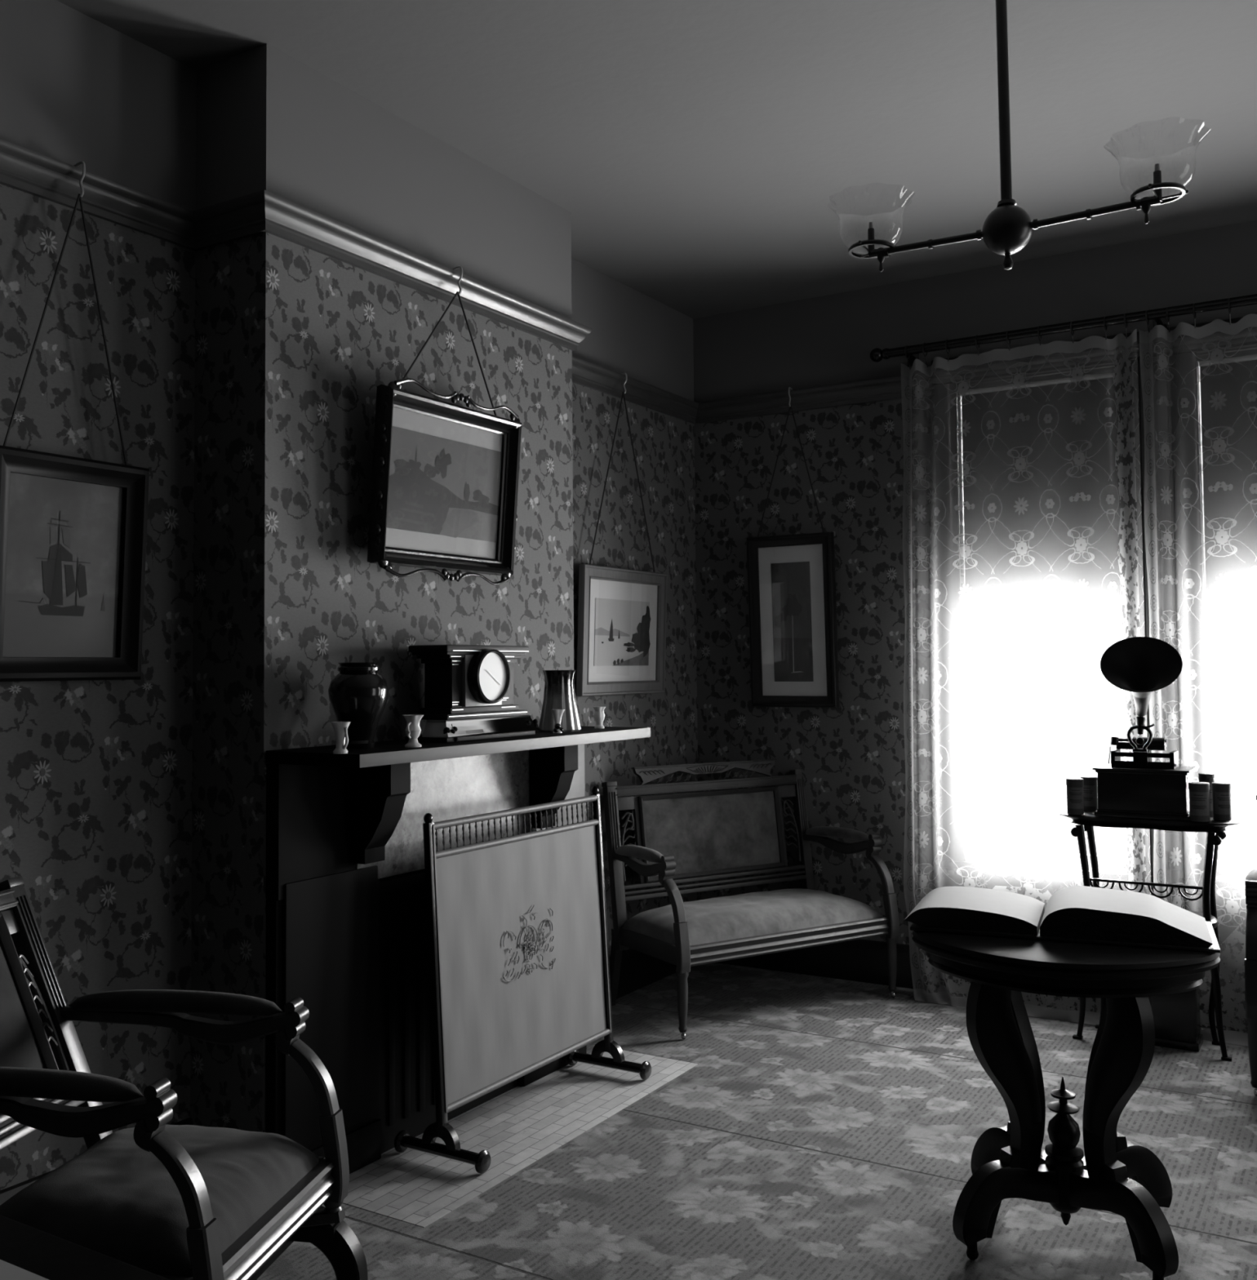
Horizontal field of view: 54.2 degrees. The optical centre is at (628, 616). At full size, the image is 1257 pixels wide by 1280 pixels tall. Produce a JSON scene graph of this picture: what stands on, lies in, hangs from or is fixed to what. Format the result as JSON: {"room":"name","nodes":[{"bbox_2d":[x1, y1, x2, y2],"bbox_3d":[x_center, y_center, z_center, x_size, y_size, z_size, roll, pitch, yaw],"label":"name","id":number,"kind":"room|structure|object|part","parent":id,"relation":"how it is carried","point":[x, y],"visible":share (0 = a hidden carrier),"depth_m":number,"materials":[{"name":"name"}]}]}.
{"room":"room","nodes":[
{"label":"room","id":0,"kind":"room"},
{"bbox_2d":[0,0,699,1190],"bbox_3d":[-1.937,-0.028,2.363,0.200,3.080,8.820,-2,-3,31],"label":"wall","id":1,"kind":"structure","parent":0,"point":[95,775],"depth_m":3.23,"materials":[{"name":"paper"}]},
{"bbox_2d":[0,160,149,681],"bbox_3d":[-1.370,-0.488,3.008,0.068,1.292,0.425,-2,-3,31],"label":"painting","id":2,"kind":"object","parent":1,"relation":"hanging from","point":[73,530],"visible":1,"depth_m":3.01,"materials":[{"name":"wood"}]},
{"bbox_3d":[-1.377,-0.709,3.021,0.007,0.685,0.346,-2,-3,31],"label":"cord","id":3,"kind":"part","parent":2,"relation":"part of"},
{"bbox_3d":[-1.366,-0.116,2.993,0.042,0.545,0.425,1,-1,31],"label":"frame","id":4,"kind":"part","parent":2,"relation":"part of","materials":[{"name":"black wood"}]},
{"bbox_2d":[0,1117,193,1204],"bbox_3d":[-2.599,1.368,0.985,0.024,0.190,5.465,-2,-3,31],"label":"baseboard","id":5,"kind":"structure","parent":1,"relation":"attached to","point":[6,1193],"depth_m":2.90,"materials":[{"name":"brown wood"}]},
{"bbox_2d":[576,373,667,696],"bbox_3d":[-0.017,-0.354,5.253,0.052,1.378,0.680,-2,-3,31],"label":"picture","id":6,"kind":"object","parent":1,"relation":"hanging from","point":[622,613],"visible":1,"depth_m":5.22,"materials":[{"name":"grey paper"}]},
{"bbox_3d":[-0.017,0.067,5.237,0.026,0.535,0.680,0,-2,31],"label":"frame","id":7,"kind":"part","parent":6,"relation":"part of","materials":[{"name":"grey wood"}]},
{"bbox_3d":[-0.019,-0.571,5.261,0.016,0.782,0.550,-2,-3,31],"label":"cord","id":8,"kind":"part","parent":6,"relation":"part of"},
{"bbox_2d":[0,137,1256,424],"bbox_3d":[0.134,-1.167,1.133,4.684,0.090,8.402,-2,-3,31],"label":"trim","id":9,"kind":"structure","parent":1,"relation":"attached to","point":[24,169],"depth_m":3.78,"materials":[{"name":"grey wood"}]},
{"bbox_2d":[608,948,676,999],"bbox_3d":[-0.036,1.519,5.195,0.024,0.190,1.473,-2,-3,31],"label":"baseboard","id":10,"kind":"structure","parent":1,"relation":"attached to","point":[638,970],"depth_m":5.30,"materials":[{"name":"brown wood"}]},
{"bbox_2d":[190,43,573,1132],"bbox_3d":[-0.700,0.026,3.934,0.280,3.080,1.462,-2,-3,31],"label":"wall","id":11,"kind":"structure","parent":0,"point":[295,344],"depth_m":3.42,"materials":[{"name":"paper"}]},
{"bbox_2d":[367,266,521,585],"bbox_3d":[-0.550,-0.607,3.765,0.115,1.006,0.659,-2,-3,30],"label":"landscape picture","id":12,"kind":"object","parent":11,"relation":"hanging from","point":[445,476],"visible":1,"depth_m":3.74,"materials":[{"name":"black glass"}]},
{"bbox_2d":[386,426,502,542],"bbox_3d":[-0.560,-0.393,3.762,0.004,0.297,0.536,3,0,31],"label":"print","id":13,"kind":"object","parent":12,"relation":"attached to","point":[443,486],"depth_m":3.75,"materials":[{"name":"paper"}]},
{"bbox_3d":[-0.543,-0.394,3.752,0.054,0.508,0.640,3,0,31],"label":"frame","id":14,"kind":"part","parent":12,"relation":"part of","materials":[{"name":"black wood"}]},
{"bbox_3d":[-0.569,-0.825,3.783,0.043,0.406,0.510,-2,-3,31],"label":"cord","id":15,"kind":"part","parent":12,"relation":"part of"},
{"bbox_2d":[56,0,1256,318],"bbox_3d":[0.135,-1.685,1.161,5.080,0.100,8.820,-2,-3,31],"label":"ceiling","id":16,"kind":"structure","parent":0,"point":[705,157],"depth_m":3.71,"materials":[{"name":"paint"}]},
{"bbox_2d":[838,0,1209,271],"bbox_3d":[0.794,-1.155,2.603,0.788,0.853,0.194,-2,-3,31],"label":"gasolier","id":17,"kind":"object","parent":16,"relation":"hanging from","point":[1007,229],"visible":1,"depth_m":2.58,"materials":[{"name":"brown metal"}]},
{"bbox_3d":[0.542,-0.868,2.746,0.011,0.025,0.012,-2,-3,31],"label":"burner","id":18,"kind":"part","parent":17,"relation":"part of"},
{"bbox_2d":[877,247,884,271],"bbox_3d":[0.562,-0.792,2.732,0.018,0.052,0.018,-2,-3,31],"label":"tap","id":19,"kind":"object","parent":17,"relation":"on","point":[881,251],"depth_m":2.73,"materials":[{"name":"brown metal"}]},
{"bbox_3d":[0.648,-0.834,2.680,0.261,0.070,0.021,-2,-3,31],"label":"arm","id":20,"kind":"part","parent":17,"relation":"part of","materials":[{"name":"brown metal"}]},
{"bbox_3d":[0.795,-1.219,2.605,0.040,0.721,0.040,-2,-3,31],"label":"rod","id":21,"kind":"part","parent":17,"relation":"part of","materials":[{"name":"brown metal"}]},
{"bbox_3d":[0.947,-0.844,2.499,0.257,0.070,0.021,-2,-3,31],"label":"arm","id":22,"kind":"part","parent":17,"relation":"part of","materials":[{"name":"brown metal"}]},
{"bbox_2d":[1142,196,1151,223],"bbox_3d":[1.032,-0.807,2.446,0.018,0.052,0.018,-2,-3,31],"label":"tap","id":23,"kind":"object","parent":17,"relation":"on","point":[1146,201],"depth_m":2.44,"materials":[{"name":"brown metal"}]},
{"bbox_3d":[1.050,-0.884,2.438,0.011,0.025,0.012,-2,-3,31],"label":"burner","id":24,"kind":"part","parent":17,"relation":"part of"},
{"bbox_2d":[693,220,1256,981],"bbox_3d":[2.468,0.033,4.716,4.880,3.080,0.220,-2,-3,31],"label":"wall","id":25,"kind":"structure","parent":0,"point":[851,757],"depth_m":5.45,"materials":[{"name":"paper"}]},
{"bbox_2d":[746,386,839,707],"bbox_3d":[0.736,-0.317,5.574,0.420,1.458,0.070,-2,-3,31],"label":"picture","id":26,"kind":"object","parent":25,"relation":"hanging from","point":[792,578],"visible":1,"depth_m":5.57,"materials":[{"name":"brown wood"}]},
{"bbox_3d":[0.736,-0.655,5.592,0.341,0.617,0.018,-2,-3,31],"label":"cord","id":27,"kind":"part","parent":26,"relation":"part of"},
{"bbox_2d":[770,561,813,681],"bbox_3d":[0.742,0.027,5.571,0.190,0.540,0.004,-2,0,31],"label":"print","id":28,"kind":"object","parent":26,"relation":"attached to","point":[790,581],"depth_m":5.57},
{"bbox_3d":[0.739,0.022,5.560,0.420,0.780,0.036,-2,0,31],"label":"frame","id":29,"kind":"part","parent":26,"relation":"part of","materials":[{"name":"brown wood"}]},
{"bbox_2d":[716,938,1248,1033],"bbox_3d":[2.341,1.475,4.601,4.658,0.190,0.024,-2,-3,31],"label":"baseboard","id":30,"kind":"structure","parent":25,"relation":"attached to","point":[865,961],"depth_m":5.41,"materials":[{"name":"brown wood"}]},
{"bbox_2d":[931,331,1153,882],"bbox_3d":[1.718,-0.030,5.104,0.860,2.170,0.200,-2,-3,31],"label":"window","id":31,"kind":"structure","parent":25,"relation":"in","point":[957,851],"depth_m":5.21,"materials":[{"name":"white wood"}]},
{"bbox_2d":[960,372,1120,601],"bbox_3d":[1.704,-0.532,5.108,0.632,0.923,0.037,-2,-3,31],"label":"roller blind","id":32,"kind":"object","parent":31,"relation":"attached to","point":[1080,513],"visible":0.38,"depth_m":5.11,"materials":[{"name":"fabric"}]},
{"bbox_3d":[1.693,1.036,5.005,0.860,0.030,0.070,-2,-3,31],"label":"sill","id":33,"kind":"part","parent":31,"relation":"part of","materials":[{"name":"white wood"}]},
{"bbox_3d":[1.757,0.012,5.167,0.632,2.030,0.050,-2,-3,31],"label":"sash","id":34,"kind":"part","parent":31,"relation":"part of","materials":[{"name":"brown wood"}]},
{"bbox_2d":[870,293,1256,366],"bbox_3d":[2.524,-1.173,4.494,3.385,0.070,0.175,-2,-3,31],"label":"curtain rod","id":35,"kind":"object","parent":25,"relation":"attached to","point":[1158,315],"visible":0.92,"depth_m":4.88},
{"bbox_2d":[901,312,1151,1025],"bbox_3d":[1.560,0.204,4.953,0.978,2.747,0.102,-2,-3,31],"label":"lace curtain","id":36,"kind":"object","parent":35,"relation":"hanging from","point":[1063,1011],"visible":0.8,"depth_m":4.99,"materials":[{"name":"white fabric"}]},
{"bbox_2d":[1139,297,1256,1045],"bbox_3d":[2.369,0.177,4.462,0.914,2.747,0.102,-2,-3,31],"label":"lace curtain","id":37,"kind":"object","parent":35,"relation":"hanging from","point":[1146,338],"visible":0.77,"depth_m":4.63,"materials":[{"name":"white fabric"}]},
{"bbox_2d":[1139,355,1185,909],"bbox_3d":[2.085,0.279,4.785,0.110,2.600,0.044,-2,-3,31],"label":"curtain","id":38,"kind":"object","parent":25,"relation":"attached to","point":[1162,412],"depth_m":4.78,"materials":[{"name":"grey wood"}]},
{"bbox_2d":[1167,316,1256,891],"bbox_3d":[2.521,-0.057,4.616,0.860,2.170,0.200,-2,-3,31],"label":"window","id":39,"kind":"structure","parent":25,"relation":"in","point":[1193,630],"depth_m":4.75,"materials":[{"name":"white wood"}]},
{"bbox_3d":[2.496,1.010,4.517,0.860,0.030,0.070,-2,-3,31],"label":"sill","id":40,"kind":"part","parent":39,"relation":"part of","materials":[{"name":"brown wood"}]},
{"bbox_2d":[1199,354,1256,588],"bbox_3d":[2.507,-0.569,4.621,0.632,0.903,0.037,-2,-3,31],"label":"roller blind","id":41,"kind":"object","parent":39,"relation":"attached to","point":[1221,503],"visible":0.93,"depth_m":4.75,"materials":[{"name":"fabric"}]},
{"bbox_3d":[2.561,-0.015,4.679,0.632,2.030,0.050,-2,-3,31],"label":"sash","id":42,"kind":"part","parent":39,"relation":"part of","materials":[{"name":"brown wood"}]},
{"bbox_3d":[0.156,1.502,1.023,5.080,0.120,8.800,-2,-3,31],"label":"floor","id":43,"kind":"structure","parent":0,"visible":0},
{"bbox_2d":[265,725,650,1173],"bbox_3d":[-0.429,0.964,3.735,0.334,1.186,1.452,-2,-3,31],"label":"mantelpiece","id":44,"kind":"object","parent":43,"relation":"on","point":[347,927],"visible":0.51,"depth_m":3.42,"materials":[{"name":"black wood"}]},
{"bbox_2d":[330,721,350,754],"bbox_3d":[-0.725,0.306,3.091,0.049,0.079,0.036,0,-2,-14],"label":"vase","id":45,"kind":"object","parent":44,"relation":"on","point":[340,728],"visible":1,"depth_m":3.08,"materials":[{"name":"white ceramic"}]},
{"bbox_2d":[328,662,388,748],"bbox_3d":[-0.732,0.241,3.330,0.162,0.229,0.162,-2,-3,31],"label":"ginger jar","id":46,"kind":"object","parent":44,"relation":"on","point":[358,695],"visible":0.93,"depth_m":3.28,"materials":[{"name":"ceramic"}]},
{"bbox_2d":[402,714,423,747],"bbox_3d":[-0.583,0.311,3.324,0.062,0.086,0.056,2,-3,-44],"label":"urn vase","id":47,"kind":"object","parent":44,"relation":"on","point":[413,730],"visible":1,"depth_m":3.31,"materials":[{"name":"white ceramic"}]},
{"bbox_3d":[-0.590,0.307,3.300,0.007,0.045,0.017,-1,-3,21],"label":"handle","id":48,"kind":"part","parent":47,"relation":"part of","materials":[{"name":"white ceramic"}]},
{"bbox_3d":[-0.544,0.586,3.841,0.049,0.352,0.910,-2,-3,31],"label":"frieze panel","id":49,"kind":"part","parent":44,"relation":"part of","materials":[{"name":"paint"}]},
{"bbox_2d":[266,725,650,768],"bbox_3d":[-0.438,0.388,3.752,0.334,0.034,1.435,-2,-3,31],"label":"mantel shelf","id":50,"kind":"object","parent":44,"relation":"attached to","point":[388,753],"depth_m":3.37,"materials":[{"name":"grey wood"}]},
{"bbox_2d":[404,644,540,742],"bbox_3d":[-0.466,0.232,3.722,0.177,0.285,0.452,-2,-3,31],"label":"mantel clock","id":51,"kind":"object","parent":44,"relation":"on","point":[468,689],"visible":0.98,"depth_m":3.62,"materials":[{"name":"wood"}]},
{"bbox_3d":[-0.436,0.329,3.699,0.098,0.048,0.451,-2,-3,31],"label":"moulding","id":52,"kind":"part","parent":51,"relation":"part of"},
{"bbox_3d":[-0.440,0.188,3.685,0.015,0.162,0.176,-2,-3,31],"label":"plate","id":53,"kind":"part","parent":51,"relation":"part of","materials":[{"name":"grey stone"}]},
{"bbox_2d":[551,709,564,733],"bbox_3d":[-0.231,0.339,3.960,0.047,0.076,0.044,-2,-3,31],"label":"vase","id":54,"kind":"object","parent":44,"relation":"on","point":[557,713],"visible":1,"depth_m":3.95,"materials":[{"name":"white ceramic"}]},
{"bbox_2d":[538,670,581,732],"bbox_3d":[-0.230,0.281,4.096,0.145,0.202,0.144,-2,-3,31],"label":"vase","id":55,"kind":"object","parent":44,"relation":"on","point":[559,686],"visible":0.94,"depth_m":4.05,"materials":[{"name":"metal"}]},
{"bbox_2d":[592,706,605,728],"bbox_3d":[-0.098,0.351,4.249,0.046,0.074,0.039,1,-3,-36],"label":"vase","id":56,"kind":"object","parent":44,"relation":"on","point":[599,715],"visible":1,"depth_m":4.24,"materials":[{"name":"white ceramic"}]},
{"bbox_2d":[342,1044,697,1227],"bbox_3d":[-0.318,1.554,3.789,0.433,0.010,1.449,-2,-3,31],"label":"hearth slab","id":57,"kind":"object","parent":43,"relation":"on","point":[520,1126],"visible":0.7,"depth_m":3.65,"materials":[{"name":"tile"}]},
{"bbox_2d":[394,786,651,1173],"bbox_3d":[-0.301,1.062,3.846,0.319,0.973,0.940,-2,-3,31],"label":"fire screen","id":58,"kind":"object","parent":57,"relation":"on","point":[520,982],"visible":1,"depth_m":3.79,"materials":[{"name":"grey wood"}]},
{"bbox_3d":[-0.549,1.010,3.483,0.076,0.896,0.027,-2,-3,31],"label":"post","id":59,"kind":"part","parent":58,"relation":"part of","materials":[{"name":"black wood"}]},
{"bbox_3d":[-0.340,0.616,3.886,0.021,0.021,0.872,-2,-3,31],"label":"rail","id":60,"kind":"part","parent":58,"relation":"part of","materials":[{"name":"black wood"}]},
{"bbox_3d":[-0.335,0.698,3.880,0.021,0.021,0.872,-2,-3,31],"label":"rail","id":61,"kind":"part","parent":58,"relation":"part of","materials":[{"name":"black wood"}]},
{"bbox_3d":[-0.319,1.052,3.856,0.048,0.699,0.846,-2,-3,31],"label":"silk panel","id":62,"kind":"part","parent":58,"relation":"part of","materials":[{"name":"grey fabric"}]},
{"bbox_3d":[-0.294,1.405,3.830,0.021,0.021,0.872,-2,-3,31],"label":"rail","id":63,"kind":"part","parent":58,"relation":"part of","materials":[{"name":"grey wood"}]},
{"bbox_3d":[-0.092,1.038,4.235,0.076,0.896,0.027,-2,-3,31],"label":"post","id":64,"kind":"part","parent":58,"relation":"part of","materials":[{"name":"black wood"}]},
{"bbox_2d":[256,962,1256,1279],"bbox_3d":[0.151,1.437,1.019,4.632,0.009,8.366,-2,-3,31],"label":"carpet","id":65,"kind":"object","parent":43,"relation":"on","point":[821,1128],"visible":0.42,"depth_m":3.41,"materials":[{"name":"grey carpet"}]},
{"bbox_2d":[0,1214,169,1279],"bbox_3d":[-1.027,1.108,1.322,0.950,0.692,0.658,-2,-3,31],"label":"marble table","id":66,"kind":"object","parent":65,"relation":"on","point":[27,1252],"visible":1,"depth_m":1.46,"materials":[{"name":"black stone"}]},
{"bbox_2d":[0,875,368,1279],"bbox_3d":[-1.066,1.018,2.463,0.866,0.969,0.740,-1,-2,10],"label":"armchair","id":67,"kind":"object","parent":65,"relation":"on","point":[170,1202],"visible":0.99,"depth_m":2.44,"materials":[{"name":"wood"}]},
{"bbox_3d":[-1.443,0.632,2.547,0.048,0.049,0.470,-1,-2,10],"label":"rail","id":68,"kind":"part","parent":67,"relation":"part of","materials":[{"name":"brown wood"}]},
{"bbox_2d":[0,945,44,1068],"bbox_3d":[-1.364,0.838,2.525,0.157,0.350,0.337,-1,-2,10],"label":"cushion","id":69,"kind":"object","parent":67,"relation":"on","point":[21,1029],"depth_m":2.64,"materials":[{"name":"fabric"}]},
{"bbox_3d":[-1.357,0.834,2.524,0.186,0.374,0.357,-1,-2,10],"label":"frame","id":70,"kind":"part","parent":67,"relation":"part of","materials":[{"name":"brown wood"}]},
{"bbox_3d":[-1.270,1.045,2.500,0.055,0.069,0.470,-1,-2,10],"label":"rail","id":71,"kind":"part","parent":67,"relation":"part of","materials":[{"name":"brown wood"}]},
{"bbox_3d":[-1.107,0.885,2.203,0.581,0.074,0.036,-1,-2,10],"label":"arm rail","id":72,"kind":"part","parent":67,"relation":"part of","materials":[{"name":"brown wood"}]},
{"bbox_2d":[0,1124,319,1276],"bbox_3d":[-0.944,1.127,2.437,0.496,0.110,0.536,-1,-2,10],"label":"seat cushion","id":73,"kind":"object","parent":67,"relation":"on","point":[115,1198],"depth_m":2.32,"materials":[{"name":"fabric"}]},
{"bbox_3d":[-1.011,0.906,2.730,0.581,0.074,0.036,-1,-2,10],"label":"arm rail","id":74,"kind":"part","parent":67,"relation":"part of","materials":[{"name":"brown wood"}]},
{"bbox_3d":[-0.988,1.188,2.177,0.480,0.070,0.022,-1,-2,10],"label":"rail","id":75,"kind":"part","parent":67,"relation":"part of","materials":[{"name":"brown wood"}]},
{"bbox_3d":[-0.688,1.194,2.388,0.034,0.070,0.520,-1,-2,10],"label":"rail","id":76,"kind":"part","parent":67,"relation":"part of","materials":[{"name":"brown wood"}]},
{"bbox_3d":[-0.864,1.355,2.734,0.460,0.036,0.040,-1,-2,10],"label":"rail","id":77,"kind":"part","parent":67,"relation":"part of","materials":[{"name":"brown wood"}]},
{"bbox_3d":[-0.637,1.264,2.648,0.044,0.036,0.044,-1,-2,10],"label":"leg","id":78,"kind":"part","parent":67,"relation":"part of","materials":[{"name":"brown wood"}]},
{"bbox_2d":[601,759,899,1039],"bbox_3d":[0.504,1.113,5.098,1.105,0.972,0.597,1,-3,-31],"label":"settee","id":79,"kind":"object","parent":65,"relation":"on","point":[682,837],"visible":0.99,"depth_m":5.12,"materials":[{"name":"fabric"}]},
{"bbox_3d":[-0.054,1.020,5.032,0.050,0.676,0.136,1,-3,-31],"label":"post","id":80,"kind":"part","parent":79,"relation":"part of","materials":[{"name":"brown wood"}]},
{"bbox_3d":[-0.059,1.439,5.029,0.036,0.326,0.094,1,-3,-31],"label":"leg","id":81,"kind":"part","parent":79,"relation":"part of","materials":[{"name":"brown wood"}]},
{"bbox_3d":[0.046,0.984,4.860,0.036,0.073,0.427,1,-3,-30],"label":"arm rail","id":82,"kind":"part","parent":79,"relation":"part of","materials":[{"name":"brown wood"}]},
{"bbox_3d":[0.075,1.287,4.806,0.022,0.070,0.460,1,-3,-31],"label":"rail","id":83,"kind":"part","parent":79,"relation":"part of","materials":[{"name":"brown wood"}]},
{"bbox_3d":[0.202,1.434,4.581,0.048,0.230,0.048,1,-3,-31],"label":"leg","id":84,"kind":"part","parent":79,"relation":"part of","materials":[{"name":"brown wood"}]},
{"bbox_3d":[0.349,0.735,5.330,0.950,0.045,0.042,1,-3,-31],"label":"rail","id":85,"kind":"part","parent":79,"relation":"part of","materials":[{"name":"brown wood"}]},
{"bbox_3d":[0.366,0.934,5.298,0.733,0.356,0.086,1,-3,-31],"label":"frame","id":86,"kind":"part","parent":79,"relation":"part of","materials":[{"name":"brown wood"}]},
{"bbox_2d":[643,791,780,877],"bbox_3d":[0.364,0.935,5.300,0.713,0.337,0.069,1,-3,-31],"label":"backrest","id":87,"kind":"object","parent":79,"relation":"on","point":[707,833],"depth_m":5.28,"materials":[{"name":"fabric"}]},
{"bbox_3d":[0.380,1.141,5.268,0.950,0.065,0.043,1,-3,-31],"label":"rail","id":88,"kind":"part","parent":79,"relation":"part of","materials":[{"name":"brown wood"}]},
{"bbox_3d":[0.647,1.285,4.864,1.035,0.070,0.034,1,-3,-31],"label":"rail","id":89,"kind":"part","parent":79,"relation":"part of","materials":[{"name":"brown wood"}]},
{"bbox_3d":[0.792,1.034,5.547,0.050,0.676,0.136,1,-3,-31],"label":"post","id":90,"kind":"part","parent":79,"relation":"part of","materials":[{"name":"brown wood"}]},
{"bbox_3d":[0.916,0.999,5.389,0.036,0.073,0.434,1,-3,-39],"label":"arm rail","id":91,"kind":"part","parent":79,"relation":"part of","materials":[{"name":"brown wood"}]},
{"bbox_3d":[1.100,1.449,5.127,0.048,0.230,0.048,1,-3,-31],"label":"leg","id":92,"kind":"part","parent":79,"relation":"part of","materials":[{"name":"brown wood"}]},
{"bbox_2d":[912,930,1220,1279],"bbox_3d":[1.051,1.141,2.970,0.704,0.726,0.536,-1,-3,22],"label":"table","id":93,"kind":"object","parent":65,"relation":"on","point":[1116,1174],"visible":0.93,"depth_m":2.86,"materials":[{"name":"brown wood"}]},
{"bbox_3d":[0.893,1.086,2.917,0.180,0.489,0.044,0,-2,-19],"label":"leg","id":94,"kind":"part","parent":93,"relation":"part of","materials":[{"name":"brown wood"}]},
{"bbox_3d":[0.975,1.094,3.120,0.044,0.489,0.180,1,-3,-27],"label":"leg","id":95,"kind":"part","parent":93,"relation":"part of","materials":[{"name":"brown wood"}]},
{"bbox_2d":[904,885,1221,952],"bbox_3d":[1.080,0.742,3.086,0.715,0.081,0.330,-1,-3,22],"label":"open book","id":96,"kind":"object","parent":93,"relation":"on","point":[1084,914],"visible":1,"depth_m":2.99,"materials":[{"name":"paper"}]},
{"bbox_3d":[1.208,1.088,3.027,0.180,0.489,0.044,0,-2,-19],"label":"leg","id":97,"kind":"part","parent":93,"relation":"part of","materials":[{"name":"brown wood"}]},
{"bbox_3d":[1.126,1.081,2.823,0.044,0.489,0.180,1,-3,-27],"label":"leg","id":98,"kind":"part","parent":93,"relation":"part of","materials":[{"name":"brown wood"}]},
{"bbox_2d":[1055,809,1244,1061],"bbox_3d":[1.907,1.145,4.490,0.644,0.828,0.257,-2,-3,31],"label":"table","id":99,"kind":"object","parent":65,"relation":"on","point":[1215,830],"visible":0.68,"depth_m":4.44,"materials":[{"name":"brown wood"}]},
{"bbox_2d":[1066,777,1084,814],"bbox_3d":[1.658,0.669,4.559,0.062,0.130,0.062,-1,-2,14],"label":"box","id":100,"kind":"object","parent":99,"relation":"on","point":[1075,796],"visible":1,"depth_m":4.53,"materials":[{"name":"paper"}]},
{"bbox_3d":[1.658,0.616,4.561,0.062,0.024,0.062,-1,-2,14],"label":"lid","id":101,"kind":"part","parent":100,"relation":"part of","materials":[{"name":"paper"}]},
{"bbox_3d":[1.675,1.167,4.543,0.078,0.792,0.050,-2,-3,31],"label":"leg","id":102,"kind":"part","parent":99,"relation":"part of","materials":[{"name":"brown wood"}]},
{"bbox_2d":[1080,776,1097,812],"bbox_3d":[1.738,0.671,4.631,0.062,0.130,0.062,-3,-3,43],"label":"box","id":103,"kind":"object","parent":99,"relation":"on","point":[1091,783],"visible":0.73,"depth_m":4.61,"materials":[{"name":"paper"}]},
{"bbox_3d":[1.738,0.618,4.633,0.062,0.024,0.062,-3,-3,43],"label":"lid","id":104,"kind":"part","parent":103,"relation":"part of","materials":[{"name":"paper"}]},
{"bbox_3d":[1.773,1.172,4.684,0.078,0.792,0.053,-2,-3,31],"label":"leg","id":105,"kind":"part","parent":99,"relation":"part of","materials":[{"name":"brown wood"}]},
{"bbox_2d":[1092,636,1197,820],"bbox_3d":[1.842,0.401,4.427,0.328,0.652,0.418,-2,-3,31],"label":"phonograph","id":106,"kind":"object","parent":99,"relation":"on","point":[1139,788],"visible":0.99,"depth_m":4.42,"materials":[{"name":"metal"}]},
{"bbox_2d":[1188,782,1210,822],"bbox_3d":[2.012,0.654,4.327,0.069,0.134,0.069,-2,-3,31],"label":"box","id":107,"kind":"object","parent":99,"relation":"on","point":[1199,792],"visible":1,"depth_m":4.30,"materials":[{"name":"paper"}]},
{"bbox_3d":[2.011,0.599,4.329,0.069,0.024,0.069,-2,-3,31],"label":"lid","id":108,"kind":"part","parent":107,"relation":"part of","materials":[{"name":"paper"}]},
{"bbox_2d":[1187,910,1217,928],"bbox_3d":[1.907,1.100,4.492,0.450,0.034,0.226,-2,-3,31],"label":"shelf","id":109,"kind":"object","parent":99,"relation":"attached to","point":[1213,917],"depth_m":4.40,"materials":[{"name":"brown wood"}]},
{"bbox_2d":[1198,773,1216,817],"bbox_3d":[2.101,0.648,4.455,0.057,0.155,0.057,-2,-3,31],"label":"box","id":110,"kind":"object","parent":99,"relation":"on","point":[1210,778],"visible":0.48,"depth_m":4.43,"materials":[{"name":"paper"}]},
{"bbox_3d":[2.100,0.583,4.457,0.057,0.024,0.057,-2,-3,31],"label":"lid","id":111,"kind":"part","parent":110,"relation":"part of","materials":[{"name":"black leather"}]},
{"bbox_3d":[2.062,1.154,4.308,0.078,0.792,0.050,-2,-3,31],"label":"leg","id":112,"kind":"part","parent":99,"relation":"part of","materials":[{"name":"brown wood"}]},
{"bbox_3d":[2.142,1.160,4.460,0.078,0.792,0.053,-2,-3,31],"label":"leg","id":113,"kind":"part","parent":99,"relation":"part of","materials":[{"name":"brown wood"}]},
{"bbox_2d":[1212,782,1231,820],"bbox_3d":[2.104,0.657,4.353,0.062,0.130,0.062,-1,-2,3],"label":"box","id":114,"kind":"object","parent":99,"relation":"on","point":[1222,797],"visible":1,"depth_m":4.33,"materials":[{"name":"paper"}]},
{"bbox_3d":[2.103,0.604,4.355,0.062,0.024,0.062,-1,-2,3],"label":"lid","id":115,"kind":"part","parent":114,"relation":"part of","materials":[{"name":"paper"}]},
{"bbox_2d":[1151,987,1203,1052],"bbox_3d":[1.931,1.429,4.518,0.316,0.262,0.132,-2,-3,31],"label":"wooden chest","id":116,"kind":"object","parent":65,"relation":"on","point":[1176,1016],"visible":0.3,"depth_m":4.42,"materials":[{"name":"black wood"}]},
{"bbox_2d":[1244,795,1256,1096],"bbox_3d":[2.358,1.054,4.011,0.604,0.972,0.522,-2,-3,31],"label":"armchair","id":117,"kind":"object","parent":65,"relation":"on","point":[1251,960],"visible":1,"depth_m":3.94,"materials":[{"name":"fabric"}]},
{"bbox_3d":[2.010,1.393,3.936,0.048,0.230,0.048,-2,-3,31],"label":"leg","id":118,"kind":"part","parent":117,"relation":"part of","materials":[{"name":"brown wood"}]}
]}

